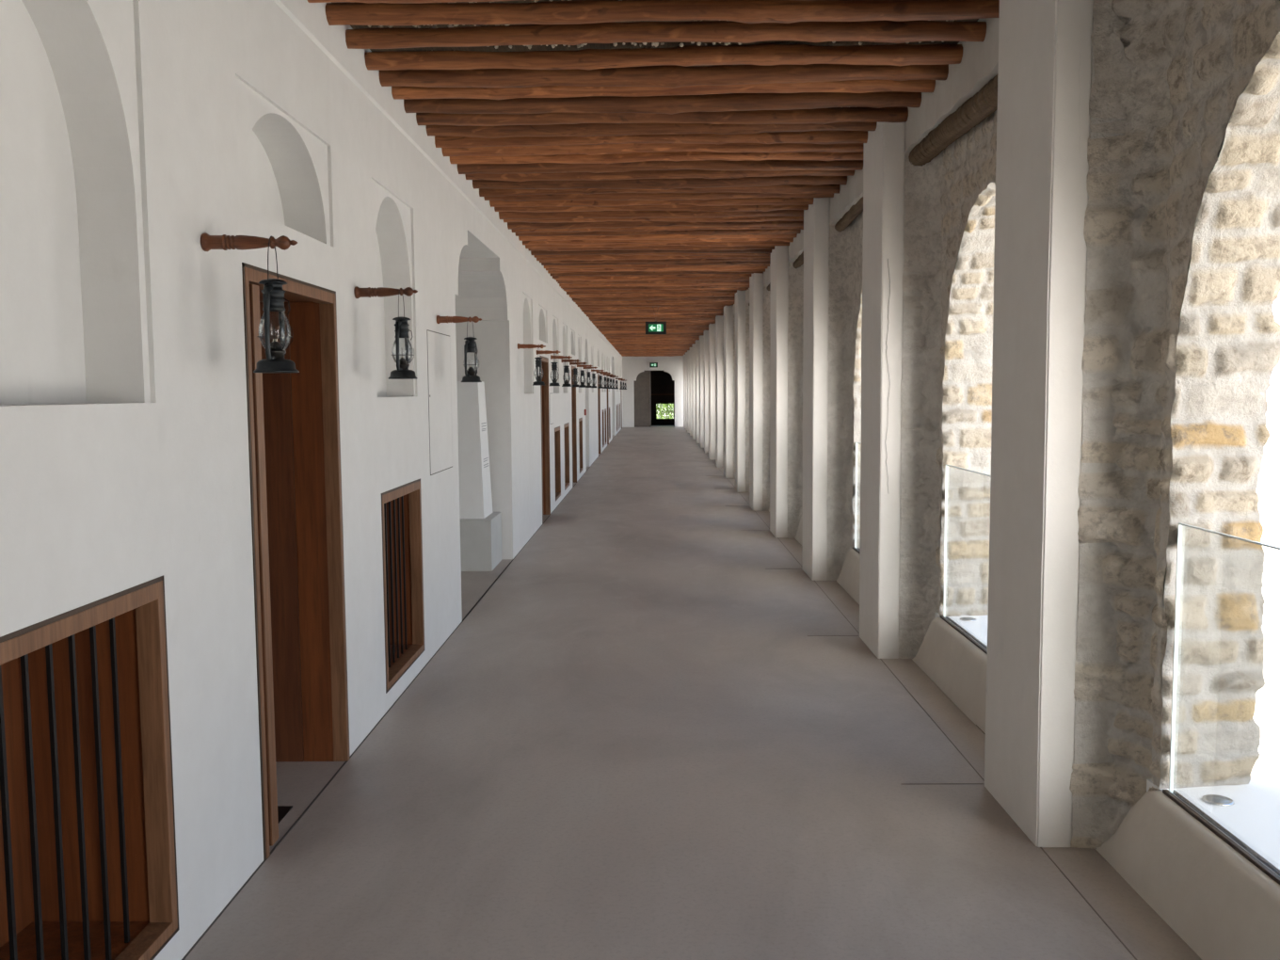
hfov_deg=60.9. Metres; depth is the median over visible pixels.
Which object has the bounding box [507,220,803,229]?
ceiling beam
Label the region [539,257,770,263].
ceiling beam
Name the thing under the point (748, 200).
ceiling beam
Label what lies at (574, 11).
ceiling beam
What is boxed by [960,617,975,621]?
uplight
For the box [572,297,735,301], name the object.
ceiling beam
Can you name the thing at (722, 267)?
ceiling beam
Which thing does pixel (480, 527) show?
plinth
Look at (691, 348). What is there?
pillar
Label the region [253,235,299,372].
hurricane lantern
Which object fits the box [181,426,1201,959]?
floor
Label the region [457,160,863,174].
ceiling beam
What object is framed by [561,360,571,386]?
hurricane lantern
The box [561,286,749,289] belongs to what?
ceiling beam
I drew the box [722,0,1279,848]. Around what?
wall
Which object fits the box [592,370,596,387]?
hurricane lantern
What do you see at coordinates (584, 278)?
ceiling beam
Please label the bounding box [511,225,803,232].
ceiling beam
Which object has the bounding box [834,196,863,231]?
lintel
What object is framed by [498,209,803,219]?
ceiling beam
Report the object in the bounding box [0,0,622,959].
wall
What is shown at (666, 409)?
shrub
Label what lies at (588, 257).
ceiling beam
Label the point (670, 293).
ceiling beam
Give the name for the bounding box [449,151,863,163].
ceiling beam
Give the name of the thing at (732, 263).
ceiling beam
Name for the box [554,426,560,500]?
window
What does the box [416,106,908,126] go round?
ceiling beam
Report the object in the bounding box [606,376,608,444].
door
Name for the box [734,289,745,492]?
pillar
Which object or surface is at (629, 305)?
ceiling beam
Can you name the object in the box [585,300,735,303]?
ceiling beam
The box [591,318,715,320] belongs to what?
ceiling beam
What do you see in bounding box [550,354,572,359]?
bracket
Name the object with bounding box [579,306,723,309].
ceiling beam
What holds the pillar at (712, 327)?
on the floor
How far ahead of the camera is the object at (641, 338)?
31.75 m
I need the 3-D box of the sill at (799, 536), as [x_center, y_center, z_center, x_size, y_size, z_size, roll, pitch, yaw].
[2.138,0.549,10.764,0.952,0.318,2.083,0,5,1]
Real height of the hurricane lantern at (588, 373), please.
0.409 m
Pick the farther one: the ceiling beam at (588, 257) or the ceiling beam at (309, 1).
the ceiling beam at (588, 257)
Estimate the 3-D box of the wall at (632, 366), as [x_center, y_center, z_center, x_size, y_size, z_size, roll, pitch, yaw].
[0.559,-4.029,48.455,4.400,3.320,0.250,0,5,1]
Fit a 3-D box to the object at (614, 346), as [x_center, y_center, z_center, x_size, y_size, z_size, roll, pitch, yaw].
[0.492,-4.677,37.901,2.842,0.119,0.125,0,5,1]
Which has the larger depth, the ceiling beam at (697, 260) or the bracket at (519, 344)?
the ceiling beam at (697, 260)
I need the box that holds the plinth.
[456,381,501,571]
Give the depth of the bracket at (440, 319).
6.80 m
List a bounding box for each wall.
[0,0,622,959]
[622,355,683,427]
[650,370,674,425]
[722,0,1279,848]
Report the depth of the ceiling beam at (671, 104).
5.88 m
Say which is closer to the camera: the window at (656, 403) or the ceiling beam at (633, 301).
the ceiling beam at (633, 301)
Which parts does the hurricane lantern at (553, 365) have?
fuel tank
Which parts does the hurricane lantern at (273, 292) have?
glass globe, fuel tank, burner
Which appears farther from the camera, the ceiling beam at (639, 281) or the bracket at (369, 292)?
the ceiling beam at (639, 281)
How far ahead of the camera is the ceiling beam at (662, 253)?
12.34 m
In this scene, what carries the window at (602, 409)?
in the wall at (132, 131)
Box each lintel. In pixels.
[792,251,803,268]
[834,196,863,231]
[908,74,997,166]
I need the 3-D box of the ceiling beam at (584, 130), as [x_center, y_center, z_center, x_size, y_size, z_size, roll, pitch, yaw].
[0.129,-2.100,6.466,2.842,0.114,0.118,0,5,1]
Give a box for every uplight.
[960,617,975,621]
[1201,794,1234,806]
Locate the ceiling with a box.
[331,0,978,94]
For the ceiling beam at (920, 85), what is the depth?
5.61 m
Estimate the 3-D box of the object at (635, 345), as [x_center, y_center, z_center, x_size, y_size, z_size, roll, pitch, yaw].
[0.482,-4.612,37.065,2.842,0.120,0.124,0,5,1]
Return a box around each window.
[0,575,179,959]
[381,478,424,693]
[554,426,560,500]
[563,422,569,490]
[578,417,582,473]
[602,409,604,447]
[604,408,606,444]
[608,407,610,440]
[656,402,674,419]
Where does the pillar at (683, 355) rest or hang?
on the floor
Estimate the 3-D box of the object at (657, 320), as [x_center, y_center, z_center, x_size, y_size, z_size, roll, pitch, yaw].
[0.329,-3.514,23.766,2.841,0.108,0.113,0,5,1]
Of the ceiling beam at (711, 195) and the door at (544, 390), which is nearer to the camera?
the ceiling beam at (711, 195)
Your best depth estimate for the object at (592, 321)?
24.02 m
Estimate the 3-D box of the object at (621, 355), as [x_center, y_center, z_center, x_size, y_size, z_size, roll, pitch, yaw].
[0.592,-5.389,46.557,2.842,0.112,0.116,0,5,1]
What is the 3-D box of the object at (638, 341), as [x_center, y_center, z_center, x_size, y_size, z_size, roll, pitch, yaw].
[0.441,-4.309,33.469,2.842,0.112,0.116,0,5,1]
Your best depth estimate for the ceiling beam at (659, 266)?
13.42 m
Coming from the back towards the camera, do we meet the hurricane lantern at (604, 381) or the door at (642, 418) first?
the door at (642, 418)
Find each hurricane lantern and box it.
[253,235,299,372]
[388,289,417,379]
[461,319,481,382]
[532,346,544,385]
[549,356,559,385]
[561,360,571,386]
[572,368,579,386]
[578,364,586,387]
[586,368,591,387]
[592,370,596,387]
[597,375,603,388]
[603,373,607,388]
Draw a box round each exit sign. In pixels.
[645,305,666,335]
[649,362,657,367]
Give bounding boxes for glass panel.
[852,442,861,553]
[940,464,991,654]
[1162,522,1279,884]
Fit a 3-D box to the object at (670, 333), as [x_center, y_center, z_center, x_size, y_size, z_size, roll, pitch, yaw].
[0.394,-3.979,29.319,2.843,0.112,0.105,0,5,0]
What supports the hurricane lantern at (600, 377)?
hanging from the bracket
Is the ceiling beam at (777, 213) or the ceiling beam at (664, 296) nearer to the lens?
the ceiling beam at (777, 213)
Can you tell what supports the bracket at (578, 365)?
attached to the wall at (132, 131)
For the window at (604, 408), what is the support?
in the wall at (132, 131)
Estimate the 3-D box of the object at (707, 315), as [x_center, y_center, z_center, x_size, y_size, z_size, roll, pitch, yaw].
[0.317,-3.422,22.652,2.843,0.105,0.096,0,5,0]
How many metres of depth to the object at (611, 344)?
35.41 m
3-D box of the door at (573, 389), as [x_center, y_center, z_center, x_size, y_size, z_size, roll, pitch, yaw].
[-1.429,-0.926,18.614,0.616,2.030,1.020,0,5,1]
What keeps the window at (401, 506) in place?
in the wall at (132, 131)
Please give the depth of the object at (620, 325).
25.43 m
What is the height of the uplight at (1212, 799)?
0.010 m
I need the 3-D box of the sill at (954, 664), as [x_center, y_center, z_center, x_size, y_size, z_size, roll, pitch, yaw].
[2.076,0.987,5.417,0.952,0.318,2.083,0,5,1]
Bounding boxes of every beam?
[307,0,517,3]
[325,0,999,25]
[345,20,986,48]
[364,43,962,70]
[378,64,948,88]
[391,79,935,99]
[403,91,921,114]
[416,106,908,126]
[425,121,877,138]
[434,129,867,147]
[441,143,863,156]
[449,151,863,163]
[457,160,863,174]
[464,169,854,181]
[472,175,847,190]
[479,184,840,196]
[483,192,833,201]
[489,197,813,207]
[494,204,808,212]
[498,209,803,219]
[503,216,803,223]
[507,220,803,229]
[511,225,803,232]
[515,228,800,236]
[518,233,797,240]
[522,238,793,245]
[525,241,789,248]
[528,245,774,251]
[530,249,771,255]
[533,252,770,257]
[536,255,770,261]
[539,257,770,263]
[541,260,770,265]
[544,263,769,269]
[545,266,767,271]
[547,268,765,273]
[549,271,763,276]
[552,273,751,278]
[554,276,749,280]
[556,277,749,281]
[557,280,749,284]
[559,281,749,287]
[560,284,749,287]
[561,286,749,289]
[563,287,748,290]
[565,288,746,292]
[566,289,736,294]
[569,293,735,297]
[570,295,735,299]
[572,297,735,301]
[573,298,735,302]
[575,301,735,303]
[576,302,734,304]
[577,304,733,306]
[578,305,724,307]
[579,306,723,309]
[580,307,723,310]
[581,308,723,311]
[583,292,735,295]
[583,310,723,314]
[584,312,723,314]
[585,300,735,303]
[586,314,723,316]
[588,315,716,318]
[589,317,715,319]
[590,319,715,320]
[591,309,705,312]
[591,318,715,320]
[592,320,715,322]
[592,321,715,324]
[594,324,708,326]
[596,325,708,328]
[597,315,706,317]
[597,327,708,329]
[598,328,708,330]
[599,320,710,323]
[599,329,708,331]
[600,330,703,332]
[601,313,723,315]
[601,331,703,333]
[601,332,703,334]
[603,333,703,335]
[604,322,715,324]
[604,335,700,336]
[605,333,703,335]
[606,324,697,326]
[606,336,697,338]
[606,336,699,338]
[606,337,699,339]
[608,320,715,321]
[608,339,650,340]
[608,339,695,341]
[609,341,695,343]
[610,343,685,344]
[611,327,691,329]
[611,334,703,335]
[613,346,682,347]
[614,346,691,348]
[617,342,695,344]
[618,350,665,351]
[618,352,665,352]
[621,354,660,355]
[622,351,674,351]
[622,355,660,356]
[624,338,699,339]
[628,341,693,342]
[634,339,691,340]
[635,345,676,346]
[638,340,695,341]
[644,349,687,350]
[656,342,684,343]
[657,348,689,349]
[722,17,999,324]
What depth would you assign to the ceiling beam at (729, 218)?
9.78 m
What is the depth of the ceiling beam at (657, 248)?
11.75 m
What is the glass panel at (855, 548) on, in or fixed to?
on the sill at (848, 579)
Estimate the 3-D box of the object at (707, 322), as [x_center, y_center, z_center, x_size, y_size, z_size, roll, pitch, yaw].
[0.339,-3.583,24.617,2.842,0.114,0.116,0,5,1]
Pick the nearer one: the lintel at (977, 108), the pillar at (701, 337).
the lintel at (977, 108)
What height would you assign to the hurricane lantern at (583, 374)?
0.409 m
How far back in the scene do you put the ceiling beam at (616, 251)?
12.04 m
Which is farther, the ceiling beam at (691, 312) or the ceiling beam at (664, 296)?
the ceiling beam at (691, 312)
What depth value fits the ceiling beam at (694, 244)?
11.48 m
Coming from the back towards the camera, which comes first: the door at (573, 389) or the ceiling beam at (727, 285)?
the door at (573, 389)
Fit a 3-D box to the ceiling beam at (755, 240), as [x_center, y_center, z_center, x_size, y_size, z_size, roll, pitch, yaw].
[0.184,-2.490,11.236,2.843,0.111,0.108,0,5,1]
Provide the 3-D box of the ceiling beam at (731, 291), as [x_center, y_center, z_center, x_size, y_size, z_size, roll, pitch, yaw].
[0.252,-2.964,17.027,2.842,0.114,0.116,0,5,1]
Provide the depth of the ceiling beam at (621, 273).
14.27 m
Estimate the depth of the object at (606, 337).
31.21 m
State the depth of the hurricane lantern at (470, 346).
6.80 m
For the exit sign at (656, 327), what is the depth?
19.80 m
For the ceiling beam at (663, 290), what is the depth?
16.74 m
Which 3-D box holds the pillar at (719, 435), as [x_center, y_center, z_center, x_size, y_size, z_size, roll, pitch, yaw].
[1.653,-1.881,22.685,0.128,3.225,0.603,0,5,1]
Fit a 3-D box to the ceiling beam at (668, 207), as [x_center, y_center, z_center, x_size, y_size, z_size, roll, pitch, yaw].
[0.161,-2.331,9.254,2.841,0.108,0.113,0,5,1]
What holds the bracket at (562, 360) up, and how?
attached to the wall at (132, 131)
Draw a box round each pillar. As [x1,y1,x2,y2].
[683,354,685,428]
[685,352,687,430]
[687,350,689,432]
[689,347,692,435]
[691,343,695,439]
[695,339,699,443]
[699,335,703,447]
[703,330,708,452]
[708,323,715,460]
[715,315,723,467]
[723,304,733,478]
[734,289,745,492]
[749,272,763,511]
[769,245,788,537]
[801,197,829,580]
[859,122,905,658]
[984,0,1093,847]
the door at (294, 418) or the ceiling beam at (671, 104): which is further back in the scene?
the ceiling beam at (671, 104)
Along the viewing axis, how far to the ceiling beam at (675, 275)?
14.57 m
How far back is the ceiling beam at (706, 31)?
4.74 m
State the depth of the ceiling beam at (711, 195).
8.65 m
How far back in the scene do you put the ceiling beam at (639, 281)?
15.39 m
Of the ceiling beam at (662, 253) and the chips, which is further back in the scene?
the ceiling beam at (662, 253)
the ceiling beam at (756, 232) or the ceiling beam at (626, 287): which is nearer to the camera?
the ceiling beam at (756, 232)
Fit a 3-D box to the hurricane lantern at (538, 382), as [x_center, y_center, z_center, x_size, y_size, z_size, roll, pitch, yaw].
[-1.016,-1.153,10.905,0.131,0.409,0.131,-3,5,-29]
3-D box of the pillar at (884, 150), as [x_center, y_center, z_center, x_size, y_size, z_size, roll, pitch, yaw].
[1.467,-0.567,6.641,0.128,3.225,0.607,0,5,1]
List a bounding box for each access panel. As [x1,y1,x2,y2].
[426,329,452,475]
[549,393,553,424]
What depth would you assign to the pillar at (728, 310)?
19.75 m
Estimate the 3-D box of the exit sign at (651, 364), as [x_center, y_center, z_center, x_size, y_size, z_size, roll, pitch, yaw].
[0.609,-5.098,48.208,0.360,0.220,0.066,0,5,1]
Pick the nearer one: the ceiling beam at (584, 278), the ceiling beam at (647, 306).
the ceiling beam at (584, 278)
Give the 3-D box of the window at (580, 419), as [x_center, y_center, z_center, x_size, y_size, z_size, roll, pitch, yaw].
[-1.313,-0.654,20.371,0.424,1.010,0.920,0,5,1]
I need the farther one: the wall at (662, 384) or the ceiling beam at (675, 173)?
the wall at (662, 384)
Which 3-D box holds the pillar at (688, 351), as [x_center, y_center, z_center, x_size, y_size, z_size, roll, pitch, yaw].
[1.869,-3.414,41.402,0.127,3.225,0.603,0,5,1]
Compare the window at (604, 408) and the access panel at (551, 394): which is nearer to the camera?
the access panel at (551, 394)
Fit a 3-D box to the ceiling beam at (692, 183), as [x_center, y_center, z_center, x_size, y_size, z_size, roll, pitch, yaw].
[0.148,-2.238,8.151,2.842,0.124,0.126,0,5,1]
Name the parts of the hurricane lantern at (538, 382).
fuel tank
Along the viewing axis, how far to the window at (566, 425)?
17.43 m
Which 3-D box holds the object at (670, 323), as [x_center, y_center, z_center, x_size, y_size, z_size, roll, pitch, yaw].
[0.342,-3.616,24.905,2.842,0.112,0.116,0,5,1]
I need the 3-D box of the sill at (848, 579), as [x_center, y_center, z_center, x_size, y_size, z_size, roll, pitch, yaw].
[2.107,0.768,8.091,0.952,0.318,2.083,0,5,1]
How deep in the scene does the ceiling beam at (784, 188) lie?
8.39 m
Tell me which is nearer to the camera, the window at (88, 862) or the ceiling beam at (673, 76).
the window at (88, 862)
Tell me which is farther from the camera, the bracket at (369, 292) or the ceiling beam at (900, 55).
the ceiling beam at (900, 55)
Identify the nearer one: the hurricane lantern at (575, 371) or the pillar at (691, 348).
the hurricane lantern at (575, 371)
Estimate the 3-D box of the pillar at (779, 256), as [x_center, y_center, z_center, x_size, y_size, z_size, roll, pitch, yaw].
[1.530,-1.005,11.990,0.128,3.225,0.603,0,5,1]
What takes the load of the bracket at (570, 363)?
attached to the wall at (132, 131)
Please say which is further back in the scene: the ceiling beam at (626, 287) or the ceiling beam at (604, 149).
the ceiling beam at (626, 287)
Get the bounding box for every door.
[241,262,350,860]
[540,355,550,524]
[571,365,576,487]
[597,373,600,453]
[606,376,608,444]
[633,370,651,427]
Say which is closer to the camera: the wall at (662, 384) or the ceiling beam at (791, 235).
the ceiling beam at (791, 235)
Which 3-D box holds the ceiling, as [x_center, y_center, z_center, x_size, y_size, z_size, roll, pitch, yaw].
[-0.877,-3.483,21.148,6.180,0.250,54.900,0,5,1]
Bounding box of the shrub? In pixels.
[656,403,673,418]
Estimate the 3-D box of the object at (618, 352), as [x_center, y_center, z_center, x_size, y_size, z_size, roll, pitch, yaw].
[0.550,-5.082,42.960,2.843,0.108,0.116,0,5,1]
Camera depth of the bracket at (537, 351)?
12.62 m
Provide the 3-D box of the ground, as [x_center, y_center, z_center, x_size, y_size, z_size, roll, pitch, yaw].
[5.358,-0.637,29.988,70.000,0.200,120.000,0,5,1]
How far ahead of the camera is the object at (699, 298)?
18.40 m
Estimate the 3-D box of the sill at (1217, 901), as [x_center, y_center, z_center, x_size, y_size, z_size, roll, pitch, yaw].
[2.045,1.206,2.743,0.951,0.318,2.083,0,5,1]
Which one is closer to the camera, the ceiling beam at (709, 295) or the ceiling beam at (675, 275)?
the ceiling beam at (675, 275)
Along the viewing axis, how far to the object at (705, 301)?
18.99 m
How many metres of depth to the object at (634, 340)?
32.91 m
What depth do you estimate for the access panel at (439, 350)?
6.87 m
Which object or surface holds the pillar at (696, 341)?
on the floor
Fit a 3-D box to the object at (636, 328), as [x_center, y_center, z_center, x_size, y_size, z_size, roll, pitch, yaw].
[0.367,-3.794,27.130,2.842,0.113,0.128,0,5,1]
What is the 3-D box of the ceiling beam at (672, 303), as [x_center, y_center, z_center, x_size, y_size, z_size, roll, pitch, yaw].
[0.277,-3.148,19.268,2.841,0.108,0.113,0,5,1]
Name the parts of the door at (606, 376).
frame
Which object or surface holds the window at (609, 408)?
in the wall at (132, 131)
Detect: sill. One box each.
[794,514,802,545]
[836,548,860,604]
[912,612,987,734]
[1095,778,1279,959]
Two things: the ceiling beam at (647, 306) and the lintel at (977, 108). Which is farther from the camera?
the ceiling beam at (647, 306)
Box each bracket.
[200,232,297,251]
[353,286,417,298]
[436,315,481,323]
[517,343,545,349]
[536,350,559,354]
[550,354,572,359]
[560,358,580,362]
[569,362,587,365]
[576,364,592,367]
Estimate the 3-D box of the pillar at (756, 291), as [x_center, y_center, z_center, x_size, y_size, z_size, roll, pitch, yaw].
[1.560,-1.224,14.664,0.128,3.225,0.604,0,5,1]
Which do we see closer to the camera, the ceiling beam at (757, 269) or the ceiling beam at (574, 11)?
the ceiling beam at (574, 11)
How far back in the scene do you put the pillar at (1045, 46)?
3.79 m
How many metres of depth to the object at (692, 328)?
26.80 m
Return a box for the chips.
[350,0,954,50]
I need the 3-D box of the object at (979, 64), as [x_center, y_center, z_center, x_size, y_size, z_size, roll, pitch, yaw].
[1.788,-3.252,20.819,0.205,0.379,54.932,0,5,1]
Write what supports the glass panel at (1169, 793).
on the sill at (1217, 901)
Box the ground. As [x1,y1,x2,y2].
[656,412,1279,778]
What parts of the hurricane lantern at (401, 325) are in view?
glass globe, fuel tank, burner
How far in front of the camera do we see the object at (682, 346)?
38.19 m
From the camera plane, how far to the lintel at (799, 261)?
11.12 m
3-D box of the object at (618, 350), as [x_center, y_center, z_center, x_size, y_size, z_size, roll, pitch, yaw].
[0.531,-4.955,41.280,2.842,0.114,0.118,0,5,1]
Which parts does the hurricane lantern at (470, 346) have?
glass globe, fuel tank, burner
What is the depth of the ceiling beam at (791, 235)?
10.92 m
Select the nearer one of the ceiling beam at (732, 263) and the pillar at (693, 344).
the ceiling beam at (732, 263)
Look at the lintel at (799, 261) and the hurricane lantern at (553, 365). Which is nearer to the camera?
the lintel at (799, 261)
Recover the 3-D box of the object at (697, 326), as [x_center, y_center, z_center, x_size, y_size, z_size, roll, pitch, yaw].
[0.355,-3.699,26.027,2.842,0.113,0.128,0,5,1]
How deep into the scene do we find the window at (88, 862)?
2.98 m
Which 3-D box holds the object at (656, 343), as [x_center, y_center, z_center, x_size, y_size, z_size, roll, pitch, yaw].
[0.457,-4.430,34.872,2.841,0.108,0.113,0,5,1]

